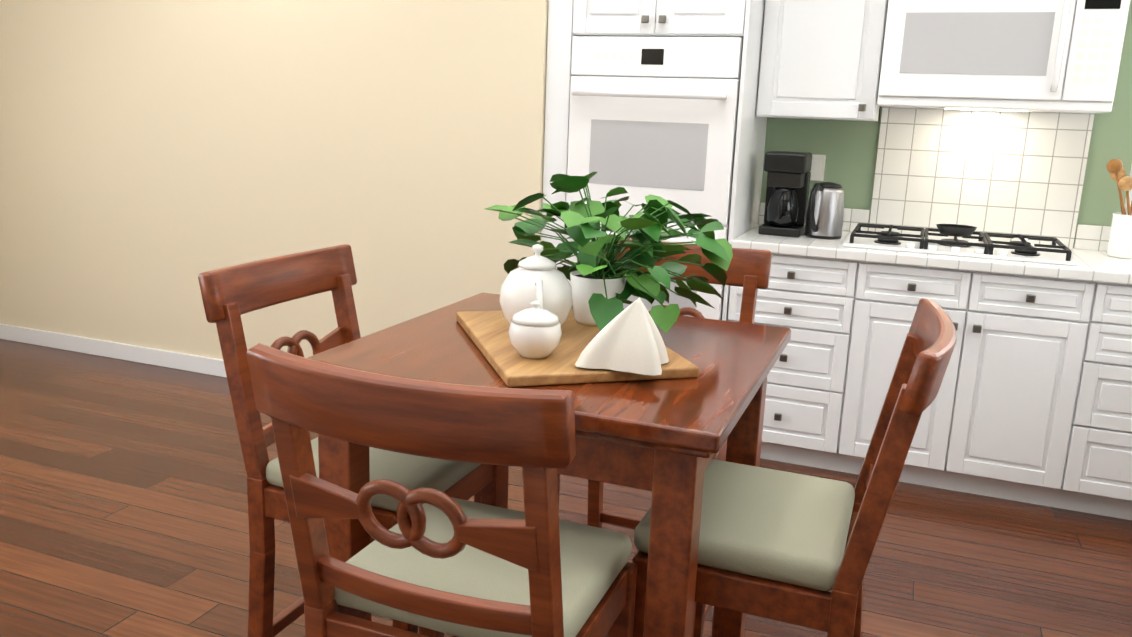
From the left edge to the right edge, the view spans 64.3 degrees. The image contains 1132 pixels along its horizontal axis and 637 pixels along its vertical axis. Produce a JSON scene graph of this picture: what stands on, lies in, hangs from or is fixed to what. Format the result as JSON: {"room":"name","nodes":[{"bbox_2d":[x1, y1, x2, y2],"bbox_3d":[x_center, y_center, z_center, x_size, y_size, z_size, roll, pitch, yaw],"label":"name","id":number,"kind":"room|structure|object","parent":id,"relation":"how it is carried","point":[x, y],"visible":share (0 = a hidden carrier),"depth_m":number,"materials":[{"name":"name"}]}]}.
{"room":"kitchen","nodes":[
{"label":"kitchen","id":0,"kind":"room"},
{"bbox_2d":[0,0,548,359],"bbox_3d":[-1.530,-1.135,4.710,3.385,2.800,0.790,7,14,20],"label":"wall","id":1,"kind":"structure","parent":0,"point":[157,157],"depth_m":4.33,"materials":[{"name":"beige paint"}]},
{"bbox_2d":[0,324,226,377],"bbox_3d":[-1.723,0.264,4.642,3.373,0.090,0.014,7,14,20],"label":"baseboard","id":2,"kind":"structure","parent":1,"relation":"attached to","point":[171,359],"depth_m":4.91,"materials":[{"name":"white wood"}]},
{"bbox_2d":[0,339,1131,636],"bbox_3d":[-0.807,0.970,2.116,7.420,0.100,6.100,7,14,20],"label":"floor","id":3,"kind":"structure","parent":0,"point":[122,497],"depth_m":3.05,"materials":[{"name":"brown wood"}]},
{"bbox_2d":[198,244,501,636],"bbox_3d":[-0.465,0.400,2.072,0.512,1.058,0.486,7,14,20],"label":"chair","id":4,"kind":"object","parent":3,"relation":"on","point":[231,295],"visible":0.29,"depth_m":1.94,"materials":[{"name":"brown wood"}]},
{"bbox_2d":[246,343,636,636],"bbox_3d":[-0.165,0.539,1.508,0.486,1.058,0.512,7,14,20],"label":"chair","id":5,"kind":"object","parent":3,"relation":"on","point":[437,563],"visible":1,"depth_m":1.28,"materials":[{"name":"brown wood"}]},
{"bbox_2d":[308,293,790,636],"bbox_3d":[-0.012,0.506,1.963,0.800,0.930,0.800,7,14,20],"label":"dining table","id":6,"kind":"object","parent":3,"relation":"on","point":[663,440],"visible":0.48,"depth_m":1.58,"materials":[{"name":"brown wood"}]},
{"bbox_2d":[456,309,698,386],"bbox_3d":[-0.002,0.046,1.839,0.360,0.020,0.520,-2,13,-17],"label":"serving board","id":7,"kind":"object","parent":6,"relation":"on","point":[487,332],"visible":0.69,"depth_m":1.66,"materials":[{"name":"brown wood"}]},
{"bbox_2d":[508,301,561,358],"bbox_3d":[-0.057,0.018,1.671,0.100,0.104,0.100,7,14,20],"label":"sugar bowl","id":8,"kind":"object","parent":7,"relation":"on","point":[535,331],"visible":1,"depth_m":1.64,"materials":[{"name":"white ceramic"}]},
{"bbox_2d":[499,244,572,325],"bbox_3d":[-0.061,-0.063,1.848,0.152,0.182,0.241,7,14,20],"label":"teapot","id":9,"kind":"object","parent":7,"relation":"on","point":[544,281],"visible":0.81,"depth_m":1.80,"materials":[{"name":"white ceramic"}]},
{"bbox_2d":[485,171,732,332],"bbox_3d":[0.083,-0.160,1.987,0.613,0.320,0.645,7,14,20],"label":"pothos plant","id":10,"kind":"object","parent":7,"relation":"on","point":[605,287],"visible":1,"depth_m":1.92,"materials":[{"name":"green plant"}]},
{"bbox_2d":[575,298,668,375],"bbox_3d":[0.115,0.018,1.636,0.158,0.125,0.160,7,14,20],"label":"napkin","id":11,"kind":"object","parent":7,"relation":"on","point":[629,339],"visible":1,"depth_m":1.59,"materials":[{"name":"fabric"}]},
{"bbox_2d":[541,0,766,320],"bbox_3d":[0.396,-0.709,3.939,0.825,2.452,0.647,7,14,20],"label":"tall cabinet","id":12,"kind":"object","parent":3,"relation":"on","point":[568,20],"visible":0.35,"depth_m":3.64,"materials":[{"name":"white wood"}]},
{"bbox_2d":[564,36,743,319],"bbox_3d":[0.419,-0.525,3.931,0.687,1.302,0.661,7,14,20],"label":"double wall oven","id":13,"kind":"object","parent":12,"relation":"in","point":[656,116],"visible":0.58,"depth_m":3.60,"materials":[{"name":"white metal"}]},
{"bbox_2d":[557,238,771,636],"bbox_3d":[0.230,0.345,2.426,0.486,1.058,0.512,7,14,20],"label":"chair","id":14,"kind":"object","parent":3,"relation":"on","point":[748,270],"visible":0.15,"depth_m":2.45,"materials":[{"name":"brown wood"}]},
{"bbox_2d":[632,298,955,636],"bbox_3d":[0.430,0.498,1.789,0.512,1.058,0.486,7,14,20],"label":"chair","id":15,"kind":"object","parent":3,"relation":"on","point":[774,544],"visible":0.88,"depth_m":1.61,"materials":[{"name":"brown wood"}]},
{"bbox_2d":[727,253,862,470],"bbox_3d":[0.985,0.126,3.896,0.485,0.888,0.618,7,14,20],"label":"base cabinet","id":16,"kind":"object","parent":3,"relation":"on","point":[817,298],"depth_m":3.58,"materials":[{"name":"white wood"}]},
{"bbox_2d":[839,261,1102,508],"bbox_3d":[1.583,0.199,3.672,0.800,0.888,0.618,7,14,20],"label":"base cabinet","id":17,"kind":"object","parent":3,"relation":"on","point":[1031,403],"depth_m":3.35,"materials":[{"name":"white wood"}]},
{"bbox_2d":[1063,283,1131,519],"bbox_3d":[2.219,0.277,3.434,0.567,0.888,0.618,7,14,20],"label":"base cabinet","id":18,"kind":"object","parent":3,"relation":"on","point":[1100,483],"depth_m":3.23,"materials":[{"name":"white wood"}]},
{"bbox_3d":[2.378,0.646,1.837,0.967,0.888,3.552,7,14,20],"label":"base cabinet","id":19,"kind":"object","parent":3,"relation":"on","visible":0},
{"bbox_2d":[731,108,1131,284],"bbox_3d":[1.631,-0.511,3.484,1.830,0.578,0.650,7,14,20],"label":"countertop","id":20,"kind":"structure","parent":19,"relation":"on","point":[1015,173],"depth_m":3.18,"materials":[{"name":"tile"}]},
{"bbox_2d":[758,151,811,236],"bbox_3d":[0.920,-0.525,3.783,0.170,0.340,0.224,7,14,20],"label":"coffee maker","id":21,"kind":"object","parent":20,"relation":"on","point":[787,189],"visible":1,"depth_m":3.72,"materials":[{"name":"black plastic"}]},
{"bbox_2d":[805,182,843,238],"bbox_3d":[1.069,-0.448,3.718,0.149,0.228,0.217,7,14,20],"label":"electric kettle","id":22,"kind":"object","parent":20,"relation":"on","point":[825,215],"visible":1,"depth_m":3.68,"materials":[{"name":"silver metal"}]},
{"bbox_2d":[843,223,1077,265],"bbox_3d":[1.537,-0.322,3.560,0.810,0.087,0.480,7,14,20],"label":"gas cooktop","id":23,"kind":"object","parent":20,"relation":"in","point":[984,245],"visible":1,"depth_m":3.45,"materials":[{"name":"white"}]},
{"bbox_2d":[1106,159,1131,258],"bbox_3d":[2.175,-0.421,3.460,0.226,0.372,0.228,7,14,20],"label":"utensil crock","id":24,"kind":"object","parent":20,"relation":"on","point":[1120,242],"visible":1,"depth_m":3.44,"materials":[{"name":"white ceramic"}]},
{"bbox_2d":[758,0,1131,248],"bbox_3d":[1.921,-0.787,3.752,3.785,2.800,0.150,7,14,20],"label":"wall","id":25,"kind":"structure","parent":0,"point":[848,149],"depth_m":3.91,"materials":[{"name":"green paint"}]},
{"bbox_2d":[809,154,825,180],"bbox_3d":[1.115,-0.671,4.011,0.070,0.114,0.008,7,14,20],"label":"electrical outlet","id":26,"kind":"object","parent":25,"relation":"attached to","point":[817,167],"visible":0.83,"depth_m":4.01,"materials":[{"name":"white plastic"}]},
{"bbox_2d":[756,0,887,120],"bbox_3d":[1.084,-1.351,3.697,0.470,1.042,0.338,7,14,20],"label":"upper cabinet","id":27,"kind":"object","parent":25,"relation":"attached to","point":[820,59],"visible":1,"depth_m":3.59,"materials":[{"name":"white wood"}]},
{"bbox_2d":[877,0,1129,113],"bbox_3d":[1.648,-1.024,3.466,0.800,0.432,0.472,7,14,20],"label":"microwave","id":28,"kind":"object","parent":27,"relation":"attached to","point":[1059,56],"visible":1,"depth_m":3.30,"materials":[{"name":"white"}]}
]}

